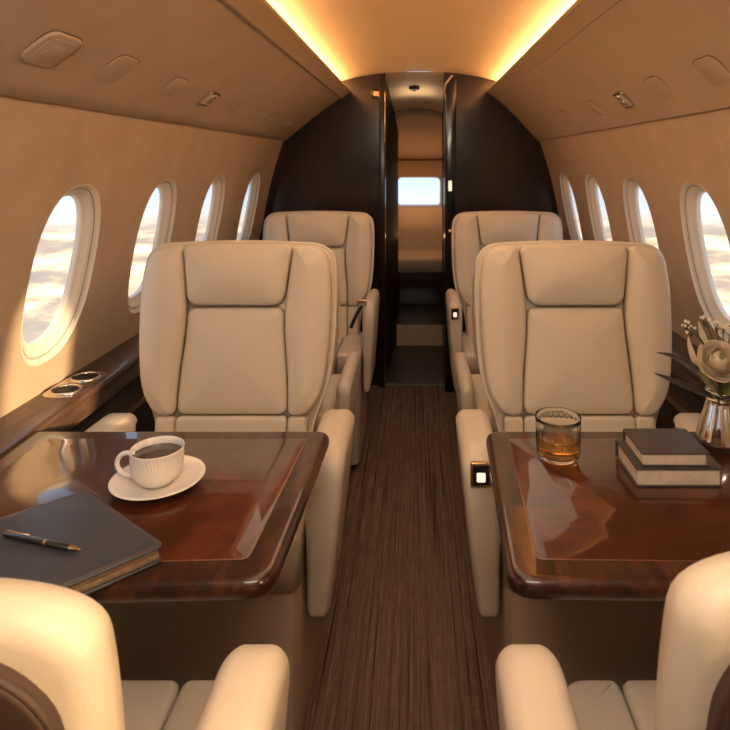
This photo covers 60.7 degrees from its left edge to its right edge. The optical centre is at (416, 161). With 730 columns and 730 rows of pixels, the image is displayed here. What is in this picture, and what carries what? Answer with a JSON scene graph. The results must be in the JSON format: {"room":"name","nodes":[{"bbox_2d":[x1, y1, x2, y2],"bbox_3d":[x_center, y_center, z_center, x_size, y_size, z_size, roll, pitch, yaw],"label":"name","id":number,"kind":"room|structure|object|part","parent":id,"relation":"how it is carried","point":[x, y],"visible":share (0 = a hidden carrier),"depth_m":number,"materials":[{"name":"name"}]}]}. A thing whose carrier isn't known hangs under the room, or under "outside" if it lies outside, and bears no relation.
{"room":"aircraft cabin","nodes":[
{"label":"aircraft cabin","id":0,"kind":"room"},
{"bbox_2d":[0,96,282,417],"bbox_3d":[-0.891,0.602,1.115,0.188,1.485,5.230,0,0,0],"label":"wall","id":1,"kind":"structure","parent":0,"point":[47,150],"depth_m":1.75,"materials":[{"name":"fabric"}]},
{"bbox_2d":[21,184,100,366],"bbox_3d":[-0.928,0.289,1.605,0.134,0.464,0.300,0,0,0],"label":"window","id":2,"kind":"structure","parent":1,"relation":"in","point":[86,198],"depth_m":1.70,"materials":[{"name":"white plastic"}]},
{"bbox_2d":[0,333,154,457],"bbox_3d":[-0.921,0.940,1.118,0.119,0.688,5.216,0,0,0],"label":"ledge","id":3,"kind":"object","parent":1,"relation":"attached to","point":[111,383],"visible":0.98,"depth_m":1.69,"materials":[{"name":"brown wood"}]},
{"bbox_3d":[-0.926,0.603,1.685,0.094,0.002,0.200,0,0,0],"label":"cup holder plate","id":4,"kind":"part","parent":3,"relation":"part of","materials":[{"name":"metal"}]},
{"bbox_3d":[-0.939,0.988,1.118,0.076,0.592,5.216,0,0,0],"label":"panel","id":5,"kind":"part","parent":3,"relation":"part of","materials":[{"name":"brown wood"}]},
{"bbox_3d":[-0.925,0.764,1.118,0.104,0.040,5.216,0,0,0],"label":"rail","id":6,"kind":"part","parent":3,"relation":"part of","materials":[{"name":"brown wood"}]},
{"bbox_2d":[128,179,176,313],"bbox_3d":[-0.928,0.289,2.150,0.134,0.464,0.300,0,0,0],"label":"window","id":7,"kind":"structure","parent":1,"relation":"in","point":[167,188],"depth_m":2.25,"materials":[{"name":"white plastic"}]},
{"bbox_2d":[195,175,224,240],"bbox_3d":[-0.928,0.289,2.720,0.134,0.464,0.300,0,0,0],"label":"window","id":8,"kind":"structure","parent":1,"relation":"in","point":[218,184],"depth_m":2.83,"materials":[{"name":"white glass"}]},
{"bbox_2d":[236,173,259,239],"bbox_3d":[-0.928,0.289,3.350,0.134,0.464,0.300,0,0,0],"label":"window","id":9,"kind":"structure","parent":1,"relation":"in","point":[254,187],"depth_m":3.46,"materials":[{"name":"white plastic"}]},
{"bbox_2d":[0,0,339,140],"bbox_3d":[-0.629,-0.273,1.115,0.443,0.291,5.230,0,0,0],"label":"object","id":10,"kind":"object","parent":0,"point":[207,44],"depth_m":1.55,"materials":[{"name":"plastic"}]},
{"bbox_2d":[20,30,83,67],"bbox_3d":[-0.691,-0.214,1.171,0.075,0.060,0.120,0,0,0],"label":"panel","id":11,"kind":"object","parent":10,"relation":"attached to","point":[52,48],"visible":1,"depth_m":1.16,"materials":[{"name":"plastic"}]},
{"bbox_3d":[-0.687,-0.209,1.171,0.051,0.040,0.084,0,0,0],"label":"panel","id":12,"kind":"part","parent":11,"relation":"part of","materials":[{"name":"plastic"}]},
{"bbox_2d":[95,54,139,82],"bbox_3d":[-0.692,-0.214,1.428,0.078,0.060,0.108,0,0,0],"label":"hatch","id":13,"kind":"object","parent":10,"relation":"attached to","point":[121,65],"visible":1,"depth_m":1.42,"materials":[{"name":"plastic"}]},
{"bbox_2d":[159,77,188,95],"bbox_3d":[-0.692,-0.214,1.759,0.063,0.050,0.104,0,0,0],"label":"hatch","id":14,"kind":"object","parent":10,"relation":"attached to","point":[176,84],"visible":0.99,"depth_m":1.75,"materials":[{"name":"plastic"}]},
{"bbox_2d":[197,91,220,105],"bbox_3d":[-0.693,-0.212,2.061,0.058,0.047,0.094,0,0,0],"label":"light","id":15,"kind":"object","parent":10,"relation":"attached to","point":[211,96],"visible":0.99,"depth_m":2.04,"materials":[{"name":"metal"}]},
{"bbox_2d":[226,100,244,111],"bbox_3d":[-0.694,-0.213,2.359,0.057,0.045,0.104,0,0,0],"label":"hatch","id":16,"kind":"object","parent":10,"relation":"attached to","point":[237,104],"visible":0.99,"depth_m":2.35,"materials":[{"name":"plastic"}]},
{"bbox_2d":[263,113,277,123],"bbox_3d":[-0.701,-0.207,2.954,0.060,0.047,0.124,0,0,0],"label":"hatch","id":17,"kind":"object","parent":10,"relation":"attached to","point":[273,116],"visible":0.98,"depth_m":2.95,"materials":[{"name":"plastic"}]},
{"bbox_2d":[221,0,350,98],"bbox_3d":[-0.498,-0.395,1.114,0.200,0.077,5.228,0,0,0],"label":"trim","id":18,"kind":"structure","parent":10,"relation":"attached to","point":[259,14],"depth_m":2.00,"materials":[{"name":"plastic"}]},
{"bbox_2d":[283,121,291,126],"bbox_3d":[-0.701,-0.206,3.346,0.035,0.029,0.104,0,0,0],"label":"overhead slot","id":19,"kind":"object","parent":10,"relation":"attached to","point":[288,123],"visible":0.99,"depth_m":3.33,"materials":[{"name":"beige plastic"}]},
{"bbox_2d":[386,81,397,378],"bbox_3d":[-0.171,0.394,4.390,0.001,1.900,1.221,0,0,2],"label":"wall","id":20,"kind":"structure","parent":0,"point":[391,125],"depth_m":4.26,"materials":[{"name":"brown wood"}]},
{"bbox_2d":[302,385,499,729],"bbox_3d":[-0.033,1.359,1.115,2.000,0.030,5.230,0,0,0],"label":"floor","id":21,"kind":"structure","parent":0,"point":[405,642],"depth_m":1.91,"materials":[{"name":"wood"}]},
{"bbox_2d":[0,577,289,729],"bbox_3d":[-0.453,0.857,0.760,0.572,0.973,0.521,0,0,0],"label":"seat","id":22,"kind":"object","parent":21,"relation":"on","point":[59,663],"visible":1,"depth_m":0.55,"materials":[{"name":"beige leather"}]},
{"bbox_3d":[-0.508,0.623,0.567,0.413,0.458,0.136,0,0,0],"label":"panel","id":23,"kind":"part","parent":22,"relation":"part of","materials":[{"name":"brown leather"}]},
{"bbox_2d":[121,680,214,729],"bbox_3d":[-0.508,0.890,0.815,0.440,0.107,0.410,0,0,0],"label":"seat cushion","id":24,"kind":"object","parent":22,"relation":"on","point":[147,704],"depth_m":0.97,"materials":[{"name":"beige leather"}]},
{"bbox_3d":[-0.210,0.825,0.754,0.087,0.399,0.188,0,0,0],"label":"armrest","id":25,"kind":"part","parent":22,"relation":"part of","materials":[{"name":"beige leather"}]},
{"bbox_2d":[0,432,328,602],"bbox_3d":[-0.526,0.964,1.137,0.665,0.720,0.526,0,0,0],"label":"folding table","id":26,"kind":"object","parent":21,"relation":"on","point":[229,535],"visible":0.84,"depth_m":1.11,"materials":[{"name":"brown wood"}]},
{"bbox_2d":[0,491,161,594],"bbox_3d":[-0.581,0.590,0.923,0.306,0.026,0.255,0,0,-44],"label":"notebook","id":27,"kind":"object","parent":26,"relation":"on","point":[114,548],"visible":0.9,"depth_m":0.93,"materials":[{"name":"grey leather"}]},
{"bbox_2d":[2,530,80,551],"bbox_3d":[-0.566,0.572,0.935,0.145,0.013,0.010,0,0,16],"label":"pen","id":28,"kind":"object","parent":27,"relation":"on","point":[14,535],"visible":1,"depth_m":0.93,"materials":[{"name":"black metal"}]},
{"bbox_2d":[108,455,205,500],"bbox_3d":[-0.483,0.594,1.157,0.168,0.019,0.168,0,0,0],"label":"saucer","id":29,"kind":"object","parent":26,"relation":"on","point":[193,469],"visible":0.63,"depth_m":1.14,"materials":[{"name":"white ceramic"}]},
{"bbox_2d":[114,436,184,488],"bbox_3d":[-0.491,0.566,1.155,0.110,0.066,0.096,0,0,-42],"label":"coffee cup","id":30,"kind":"object","parent":29,"relation":"on","point":[155,462],"visible":1,"depth_m":1.14,"materials":[{"name":"white ceramic"}]},
{"bbox_3d":[-0.544,0.565,1.157,0.038,0.052,0.010,0,0,-13],"label":"handle","id":31,"kind":"part","parent":30,"relation":"part of","materials":[{"name":"white ceramic"}]},
{"bbox_2d":[85,240,354,729],"bbox_3d":[-0.506,0.784,1.628,0.681,1.119,0.547,0,0,0],"label":"seat","id":32,"kind":"object","parent":21,"relation":"on","point":[235,335],"visible":0.52,"depth_m":1.67,"materials":[{"name":"beige leather"}]},
{"bbox_3d":[-0.797,0.865,1.576,0.099,0.389,0.198,0,0,0],"label":"armrest","id":33,"kind":"part","parent":32,"relation":"part of","materials":[{"name":"beige leather"}]},
{"bbox_3d":[-0.502,1.130,1.571,0.476,0.368,0.408,0,0,0],"label":"seat","id":34,"kind":"part","parent":32,"relation":"part of","materials":[{"name":"beige leather"}]},
{"bbox_2d":[155,414,308,431],"bbox_3d":[-0.502,0.792,1.682,0.410,0.209,0.083,0,0,0],"label":"cushion","id":35,"kind":"object","parent":32,"relation":"on","point":[163,422],"depth_m":1.67,"materials":[{"name":"beige leather"}]},
{"bbox_2d":[178,307,287,413],"bbox_3d":[-0.502,0.548,1.717,0.298,0.286,0.093,0,0,0],"label":"cushion","id":36,"kind":"object","parent":32,"relation":"on","point":[232,360],"depth_m":1.68,"materials":[{"name":"beige leather"}]},
{"bbox_2d":[267,511,305,593],"bbox_3d":[-0.502,0.883,1.540,0.484,0.122,0.370,0,0,0],"label":"seat cushion","id":37,"kind":"object","parent":32,"relation":"on","point":[289,581],"depth_m":1.37,"materials":[{"name":"beige leather"}]},
{"bbox_3d":[-0.211,0.860,1.536,0.090,0.399,0.278,0,0,0],"label":"armrest","id":38,"kind":"part","parent":32,"relation":"part of","materials":[{"name":"beige leather"}]},
{"bbox_2d":[263,211,379,468],"bbox_3d":[-0.485,0.793,2.932,0.599,1.102,0.524,0,0,0],"label":"seat","id":39,"kind":"object","parent":21,"relation":"on","point":[350,235],"visible":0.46,"depth_m":2.99,"materials":[{"name":"beige leather"}]},
{"bbox_2d":[330,248,347,304],"bbox_3d":[-0.485,0.557,3.017,0.298,0.278,0.086,0,0,0],"label":"cushion","id":40,"kind":"object","parent":39,"relation":"on","point":[341,254],"depth_m":2.99,"materials":[{"name":"beige leather"}]},
{"bbox_2d":[332,332,362,379],"bbox_3d":[-0.485,0.883,2.855,0.480,0.122,0.370,0,0,0],"label":"seat cushion","id":41,"kind":"object","parent":39,"relation":"on","point":[348,342],"depth_m":2.77,"materials":[{"name":"beige leather"}]},
{"bbox_2d":[339,305,358,338],"bbox_3d":[-0.485,0.795,2.993,0.410,0.202,0.076,0,0,0],"label":"cushion","id":42,"kind":"object","parent":39,"relation":"on","point":[347,312],"depth_m":2.97,"materials":[{"name":"beige leather"}]},
{"bbox_2d":[349,299,366,328],"bbox_3d":[-0.258,0.664,2.705,0.075,0.127,0.026,0,0,0],"label":"belt","id":43,"kind":"object","parent":39,"relation":"attached to","point":[361,303],"visible":1,"depth_m":2.70,"materials":[{"name":"fabric"}]},
{"bbox_3d":[-0.485,1.130,2.886,0.472,0.368,0.408,0,0,0],"label":"seat","id":44,"kind":"part","parent":39,"relation":"part of","materials":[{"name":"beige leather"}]},
{"bbox_3d":[-0.213,0.821,2.910,0.054,0.405,0.397,0,0,0],"label":"armrest","id":45,"kind":"part","parent":39,"relation":"part of","materials":[{"name":"beige leather"}]},
{"bbox_2d":[314,274,359,431],"bbox_3d":[-0.490,0.839,2.245,0.532,1.010,0.470,0,0,0],"label":"seat","id":46,"kind":"object","parent":21,"relation":"on","point":[342,391],"visible":0.11,"depth_m":2.16,"materials":[{"name":"beige leather"}]},
{"bbox_3d":[-0.248,0.881,2.275,0.049,0.285,0.406,0,0,0],"label":"armrest","id":47,"kind":"part","parent":46,"relation":"part of","materials":[{"name":"beige leather"}]},
{"bbox_2d":[454,269,497,431],"bbox_3d":[0.411,0.839,2.245,0.532,1.010,0.470,0,0,0],"label":"seat","id":48,"kind":"object","parent":21,"relation":"on","point":[470,392],"visible":0.12,"depth_m":2.12,"materials":[{"name":"beige leather"}]},
{"bbox_3d":[0.169,0.881,2.275,0.049,0.285,0.406,0,0,0],"label":"armrest","id":49,"kind":"part","parent":48,"relation":"part of","materials":[{"name":"beige leather"}]},
{"bbox_2d":[445,211,562,390],"bbox_3d":[0.445,0.793,2.932,0.609,1.102,0.524,0,0,0],"label":"seat","id":50,"kind":"object","parent":21,"relation":"on","point":[471,232],"visible":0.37,"depth_m":2.99,"materials":[{"name":"beige leather"}]},
{"bbox_3d":[0.170,0.821,2.910,0.059,0.405,0.397,0,0,0],"label":"armrest","id":51,"kind":"part","parent":50,"relation":"part of","materials":[{"name":"beige leather"}]},
{"bbox_3d":[0.166,0.662,2.710,0.036,0.054,0.012,0,0,0],"label":"control panel","id":52,"kind":"part","parent":50,"relation":"part of","materials":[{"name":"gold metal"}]},
{"bbox_2d":[466,305,471,334],"bbox_3d":[0.445,0.795,2.993,0.410,0.202,0.076,0,0,0],"label":"cushion","id":53,"kind":"object","parent":50,"relation":"on","point":[468,307],"depth_m":2.97,"materials":[{"name":"beige leather"}]},
{"bbox_2d":[462,332,479,374],"bbox_3d":[0.445,0.883,2.855,0.480,0.122,0.370,0,0,0],"label":"seat cushion","id":54,"kind":"object","parent":50,"relation":"on","point":[467,345],"depth_m":2.71,"materials":[{"name":"beige leather"}]},
{"bbox_2d":[456,240,699,691],"bbox_3d":[0.443,0.784,1.628,0.681,1.119,0.547,0,0,0],"label":"seat","id":55,"kind":"object","parent":21,"relation":"on","point":[579,326],"visible":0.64,"depth_m":1.68,"materials":[{"name":"beige leather"}]},
{"bbox_3d":[0.148,0.860,1.536,0.090,0.399,0.278,0,0,0],"label":"armrest","id":56,"kind":"part","parent":55,"relation":"part of","materials":[{"name":"beige leather"}]},
{"bbox_3d":[0.143,0.702,1.395,0.047,0.054,0.012,0,0,0],"label":"control panel","id":57,"kind":"part","parent":55,"relation":"part of","materials":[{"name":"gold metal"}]},
{"bbox_2d":[477,473,485,481],"bbox_3d":[0.143,0.706,1.387,0.020,0.020,0.004,0,0,0],"label":"switch","id":58,"kind":"object","parent":55,"relation":"attached to","point":[481,477],"depth_m":1.38,"materials":[{"name":"white plastic"}]},
{"bbox_2d":[500,546,513,591],"bbox_3d":[0.439,0.883,1.540,0.484,0.122,0.370,0,0,0],"label":"seat cushion","id":59,"kind":"object","parent":55,"relation":"on","point":[501,553],"depth_m":1.41,"materials":[{"name":"beige leather"}]},
{"bbox_3d":[0.439,1.130,1.571,0.476,0.368,0.408,0,0,0],"label":"seat","id":60,"kind":"part","parent":55,"relation":"part of","materials":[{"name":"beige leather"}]},
{"bbox_2d":[523,307,632,413],"bbox_3d":[0.439,0.548,1.717,0.298,0.286,0.093,0,0,0],"label":"cushion","id":61,"kind":"object","parent":55,"relation":"on","point":[579,360],"depth_m":1.68,"materials":[{"name":"beige leather"}]},
{"bbox_2d":[502,414,655,431],"bbox_3d":[0.439,0.792,1.682,0.410,0.209,0.083,0,0,0],"label":"cushion","id":62,"kind":"object","parent":55,"relation":"on","point":[510,422],"depth_m":1.67,"materials":[{"name":"beige leather"}]},
{"bbox_3d":[0.734,0.865,1.576,0.099,0.389,0.198,0,0,0],"label":"armrest","id":63,"kind":"part","parent":55,"relation":"part of","materials":[{"name":"beige leather"}]},
{"bbox_2d":[486,432,729,600],"bbox_3d":[0.464,0.964,1.142,0.658,0.720,0.517,0,0,0],"label":"folding table","id":64,"kind":"object","parent":21,"relation":"on","point":[583,529],"visible":0.7,"depth_m":1.04,"materials":[{"name":"brown wood"}]},
{"bbox_2d":[535,407,581,464],"bbox_3d":[0.289,0.561,1.270,0.093,0.084,0.093,0,0,0],"label":"glass","id":65,"kind":"object","parent":64,"relation":"on","point":[558,429],"visible":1,"depth_m":1.24,"materials":[{"name":"clear glass"}]},
{"bbox_2d":[615,439,721,486],"bbox_3d":[0.488,0.586,1.212,0.162,0.034,0.125,0,0,0],"label":"book","id":66,"kind":"object","parent":64,"relation":"on","point":[641,476],"visible":0.56,"depth_m":1.15,"materials":[{"name":"beige paper"}]},
{"bbox_2d":[623,428,709,466],"bbox_3d":[0.483,0.556,1.210,0.128,0.026,0.108,0,0,0],"label":"book","id":67,"kind":"object","parent":66,"relation":"on","point":[651,447],"visible":1,"depth_m":1.18,"materials":[{"name":"grey fabric"}]},
{"bbox_2d":[654,352,729,451],"bbox_3d":[0.593,0.492,1.300,0.242,0.223,0.179,0,0,0],"label":"flower vase","id":68,"kind":"object","parent":64,"relation":"on","point":[713,426],"depth_m":1.30,"materials":[{"name":"metal"}]},
{"bbox_3d":[0.572,0.467,1.273,0.213,0.094,0.029,0,0,-28],"label":"blade leaf","id":69,"kind":"part","parent":68,"relation":"part of","materials":[{"name":"plant"}]},
{"bbox_3d":[0.573,0.447,1.281,0.204,0.133,0.016,0,0,-28],"label":"blade leaf","id":70,"kind":"part","parent":68,"relation":"part of","materials":[{"name":"green plant"}]},
{"bbox_2d":[681,319,720,392],"bbox_3d":[0.605,0.432,1.320,0.112,0.204,0.021,0,0,-25],"label":"sprig","id":71,"kind":"object","parent":68,"relation":"in","point":[687,326],"visible":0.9,"depth_m":1.31,"materials":[{"name":"white plant"}]},
{"bbox_2d":[687,336,716,392],"bbox_3d":[0.615,0.441,1.324,0.092,0.145,0.010,0,0,-17],"label":"bract","id":72,"kind":"object","parent":68,"relation":"in","point":[692,354],"visible":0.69,"depth_m":1.32,"materials":[{"name":"beige plant"}]},
{"bbox_2d":[699,370,715,388],"bbox_3d":[0.621,0.468,1.293,0.114,0.091,0.015,0,0,-41],"label":"greens","id":73,"kind":"object","parent":68,"relation":"in","point":[702,373],"visible":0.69,"depth_m":1.27,"materials":[{"name":"green plant"}]},
{"bbox_2d":[698,321,719,389],"bbox_3d":[0.631,0.427,1.334,0.058,0.172,0.007,0,0,-8],"label":"bract","id":74,"kind":"object","parent":68,"relation":"in","point":[702,335],"visible":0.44,"depth_m":1.33,"materials":[{"name":"beige plant"}]},
{"bbox_2d":[700,314,722,339],"bbox_3d":[0.634,0.428,1.309,0.069,0.212,0.031,0,0,-23],"label":"sprig","id":75,"kind":"object","parent":68,"relation":"in","point":[704,315],"visible":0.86,"depth_m":1.31,"materials":[{"name":"white plant"}]},
{"bbox_2d":[697,340,729,394],"bbox_3d":[0.630,0.445,1.294,0.085,0.139,0.065,0,0,-19],"label":"ranunculus","id":76,"kind":"object","parent":68,"relation":"in","point":[713,357],"visible":0.99,"depth_m":1.29,"materials":[{"name":"beige plant"}]},
{"bbox_3d":[0.644,0.478,1.312,0.005,0.073,0.058,0,0,34],"label":"stem","id":77,"kind":"part","parent":76,"relation":"part of","materials":[{"name":"green plant"}]},
{"bbox_2d":[716,388,727,400],"bbox_3d":[0.635,0.486,1.291,0.022,0.056,0.100,0,0,27],"label":"leaf","id":78,"kind":"object","parent":68,"relation":"in","point":[717,390],"visible":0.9,"depth_m":1.27,"materials":[{"name":"green plant"}]},
{"bbox_2d":[718,322,729,342],"bbox_3d":[0.670,0.434,1.305,0.062,0.198,0.040,0,0,33],"label":"sprig","id":79,"kind":"object","parent":68,"relation":"in","point":[728,323],"visible":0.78,"depth_m":1.31,"materials":[{"name":"white plant"}]},
{"bbox_2d":[722,381,729,394],"bbox_3d":[0.663,0.439,1.306,0.032,0.150,0.050,0,0,-41],"label":"greens","id":80,"kind":"object","parent":68,"relation":"in","point":[725,386],"visible":0.38,"depth_m":1.32,"materials":[{"name":"green plant"}]},
{"bbox_2d":[495,551,729,729],"bbox_3d":[0.394,0.841,0.756,0.584,1.007,0.527,0,0,0],"label":"seat","id":81,"kind":"object","parent":21,"relation":"on","point":[691,689],"visible":1,"depth_m":0.56,"materials":[{"name":"beige leather"}]},
{"bbox_3d":[0.144,0.825,0.754,0.085,0.399,0.188,0,0,0],"label":"armrest","id":82,"kind":"part","parent":81,"relation":"part of","materials":[{"name":"beige leather"}]},
{"bbox_2d":[568,680,656,729],"bbox_3d":[0.455,0.890,0.815,0.440,0.107,0.410,0,0,0],"label":"seat cushion","id":83,"kind":"object","parent":81,"relation":"on","point":[597,704],"depth_m":0.96,"materials":[{"name":"beige leather"}]},
{"bbox_3d":[0.455,0.605,0.564,0.413,0.487,0.141,0,0,0],"label":"panel","id":84,"kind":"part","parent":81,"relation":"part of","materials":[{"name":"brown leather"}]},
{"bbox_2d":[259,72,563,384],"bbox_3d":[-0.033,0.400,3.755,1.900,1.888,0.050,0,0,0],"label":"wall","id":85,"kind":"structure","parent":0,"point":[331,163],"depth_m":3.73,"materials":[{"name":"brown wood"}]},
{"bbox_2d":[371,89,378,98],"bbox_3d":[-0.245,-0.411,3.724,0.060,0.060,0.009,0,0,0],"label":"sign","id":86,"kind":"object","parent":85,"relation":"attached to","point":[374,92],"visible":0.91,"depth_m":3.72,"materials":[{"name":"orange plastic"}]},
{"bbox_2d":[379,75,384,387],"bbox_3d":[-0.207,0.413,3.706,0.036,1.862,0.044,0,0,0],"label":"door","id":87,"kind":"structure","parent":85,"relation":"in","point":[381,77],"depth_m":3.69,"materials":[{"name":"brown wood"}]},
{"bbox_2d":[444,75,455,391],"bbox_3d":[0.195,0.419,3.668,0.069,1.850,0.130,0,0,0],"label":"door","id":88,"kind":"structure","parent":85,"relation":"in","point":[450,84],"depth_m":3.62,"materials":[{"name":"wood"}]},
{"bbox_2d":[448,181,451,190],"bbox_3d":[0.193,0.139,3.611,0.020,0.060,0.009,0,0,0],"label":"switch","id":89,"kind":"object","parent":88,"relation":"attached to","point":[449,182],"depth_m":3.61,"materials":[{"name":"white plastic"}]},
{"bbox_2d":[487,0,619,98],"bbox_3d":[0.522,-0.395,1.114,0.200,0.077,5.228,0,0,0],"label":"trim","id":90,"kind":"structure","parent":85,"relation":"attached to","point":[581,13],"depth_m":2.01,"materials":[{"name":"plastic"}]},
{"bbox_2d":[385,345,443,384],"bbox_3d":[0.017,1.359,4.165,0.700,0.030,0.770,0,0,0],"label":"floor","id":91,"kind":"structure","parent":0,"point":[409,365],"depth_m":4.07,"materials":[{"name":"black carpet"}]},
{"bbox_2d":[385,72,443,113],"bbox_3d":[-0.008,-0.441,4.165,0.450,0.206,0.870,0,0,0],"label":"ceiling","id":92,"kind":"structure","parent":0,"point":[429,96],"depth_m":4.08,"materials":[{"name":"beige paint"}]},
{"bbox_2d":[409,87,419,90],"bbox_3d":[-0.018,-0.472,4.020,0.072,0.026,0.072,0,0,0],"label":"smoke detector","id":93,"kind":"object","parent":92,"relation":"attached to","point":[410,88],"visible":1,"depth_m":3.99,"materials":[{"name":"black plastic"}]},
{"bbox_2d":[395,305,441,344],"bbox_3d":[-0.033,1.289,5.290,1.600,0.170,1.460,0,0,0],"label":"floor","id":94,"kind":"structure","parent":0,"point":[407,314],"depth_m":4.86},
{"bbox_2d":[398,205,441,304],"bbox_3d":[0.017,0.804,5.510,0.900,0.800,0.620,0,0,0],"label":"divan","id":95,"kind":"object","parent":94,"relation":"on","point":[419,226],"visible":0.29,"depth_m":5.35,"materials":[{"name":"beige leather"}]},
{"bbox_3d":[0.017,0.860,5.450,0.900,0.129,0.500,0,0,0],"label":"seat","id":96,"kind":"part","parent":95,"relation":"part of","materials":[{"name":"beige leather"}]},
{"bbox_3d":[0.017,0.639,5.751,0.900,0.470,0.138,0,0,0],"label":"backrest","id":97,"kind":"part","parent":95,"relation":"part of","materials":[{"name":"beige leather"}]},
{"bbox_2d":[395,109,441,118],"bbox_3d":[-0.008,-0.350,4.600,0.450,0.091,0.001,0,0,0],"label":"trim","id":98,"kind":"structure","parent":0,"point":[412,111],"depth_m":4.60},
{"bbox_2d":[396,115,441,159],"bbox_3d":[-0.033,-0.186,5.300,1.600,0.340,1.400,0,0,0],"label":"ceiling","id":99,"kind":"structure","parent":0,"point":[419,136],"depth_m":5.14,"materials":[{"name":"brown wood"}]},
{"bbox_2d":[267,0,575,80],"bbox_3d":[0.012,-0.487,1.115,1.120,0.118,5.230,0,0,0],"label":"ceiling","id":100,"kind":"structure","parent":0,"point":[353,38],"depth_m":2.49,"materials":[{"name":"beige paint"}]},
{"bbox_2d":[442,80,443,379],"bbox_3d":[0.182,0.394,4.390,0.001,1.900,1.221,0,0,2],"label":"wall","id":101,"kind":"structure","parent":0,"point":[443,80],"depth_m":3.82,"materials":[{"name":"brown wood"}]},
{"bbox_2d":[397,325,442,345],"bbox_3d":[0.025,1.272,4.551,0.347,0.145,0.022,0,0,0],"label":"step","id":102,"kind":"structure","parent":101,"relation":"attached to","point":[407,335],"depth_m":4.54,"materials":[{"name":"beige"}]},
{"bbox_2d":[497,0,729,140],"bbox_3d":[0.609,-0.273,1.115,0.353,0.291,5.230,0,0,0],"label":"panel","id":103,"kind":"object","parent":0,"point":[633,41],"depth_m":1.72,"materials":[{"name":"plastic"}]},
{"bbox_2d":[559,110,573,122],"bbox_3d":[0.664,-0.200,2.738,0.054,0.054,0.114,0,0,0],"label":"hatch","id":104,"kind":"object","parent":103,"relation":"attached to","point":[564,114],"visible":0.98,"depth_m":2.73,"materials":[{"name":"plastic"}]},
{"bbox_2d":[586,101,603,115],"bbox_3d":[0.664,-0.199,2.308,0.054,0.054,0.104,0,0,0],"label":"hatch","id":105,"kind":"object","parent":103,"relation":"attached to","point":[591,105],"visible":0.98,"depth_m":2.30,"materials":[{"name":"plastic"}]},
{"bbox_2d":[613,91,634,108],"bbox_3d":[0.663,-0.200,1.979,0.053,0.053,0.088,0,0,0],"label":"light","id":106,"kind":"object","parent":103,"relation":"attached to","point":[621,97],"visible":1,"depth_m":1.96,"materials":[{"name":"metal"}]},
{"bbox_2d":[644,75,673,99],"bbox_3d":[0.662,-0.202,1.688,0.063,0.062,0.104,0,0,0],"label":"hatch","id":107,"kind":"object","parent":103,"relation":"attached to","point":[654,83],"visible":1,"depth_m":1.68,"materials":[{"name":"plastic"}]},
{"bbox_2d":[693,55,729,85],"bbox_3d":[0.662,-0.202,1.380,0.066,0.065,0.108,0,0,0],"label":"hatch","id":108,"kind":"object","parent":103,"relation":"attached to","point":[710,67],"visible":1,"depth_m":1.38,"materials":[{"name":"plastic"}]},
{"bbox_2d":[540,108,729,346],"bbox_3d":[0.825,0.602,1.115,0.188,1.485,5.230,0,0,0],"label":"wall","id":109,"kind":"structure","parent":0,"point":[661,156],"depth_m":2.07,"materials":[{"name":"fabric"}]},
{"bbox_2d":[560,173,582,239],"bbox_3d":[0.862,0.289,3.400,0.134,0.464,0.300,0,0,0],"label":"window","id":110,"kind":"structure","parent":109,"relation":"in","point":[565,185],"depth_m":3.51,"materials":[{"name":"white plastic"}]},
{"bbox_2d":[585,175,612,240],"bbox_3d":[0.862,0.289,2.870,0.134,0.464,0.300,0,0,0],"label":"window","id":111,"kind":"structure","parent":109,"relation":"in","point":[591,185],"depth_m":2.98,"materials":[{"name":"white plastic"}]},
{"bbox_2d":[623,177,658,247],"bbox_3d":[0.862,0.289,2.330,0.134,0.464,0.300,0,0,0],"label":"window","id":112,"kind":"structure","parent":109,"relation":"in","point":[630,186],"depth_m":2.44,"materials":[{"name":"white plastic"}]},
{"bbox_2d":[656,330,713,427],"bbox_3d":[0.856,0.944,1.118,0.119,0.681,5.216,0,0,0],"label":"ledge","id":113,"kind":"object","parent":109,"relation":"attached to","point":[678,399],"visible":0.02,"depth_m":1.95,"materials":[{"name":"brown wood"}]},
{"bbox_3d":[0.873,0.988,1.118,0.076,0.592,5.216,0,0,0],"label":"panel","id":114,"kind":"part","parent":113,"relation":"part of","materials":[{"name":"brown wood"}]},
{"bbox_3d":[0.859,0.764,1.118,0.104,0.040,5.216,0,0,0],"label":"rail","id":115,"kind":"part","parent":113,"relation":"part of","materials":[{"name":"brown wood"}]},
{"bbox_2d":[680,182,729,342],"bbox_3d":[0.862,0.289,1.800,0.134,0.464,0.300,0,0,0],"label":"window","id":116,"kind":"structure","parent":109,"relation":"in","point":[691,193],"depth_m":1.91,"materials":[{"name":"white plastic"}]},
{"label":"wall","id":117,"kind":"structure","parent":0,"visible":0},
{"bbox_2d":[398,160,441,204],"bbox_3d":[0.017,0.214,6.000,0.700,0.460,0.140,0,0,0],"label":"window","id":118,"kind":"structure","parent":117,"relation":"in","point":[406,168],"depth_m":5.93,"materials":[{"name":"beige plastic"}]}
]}

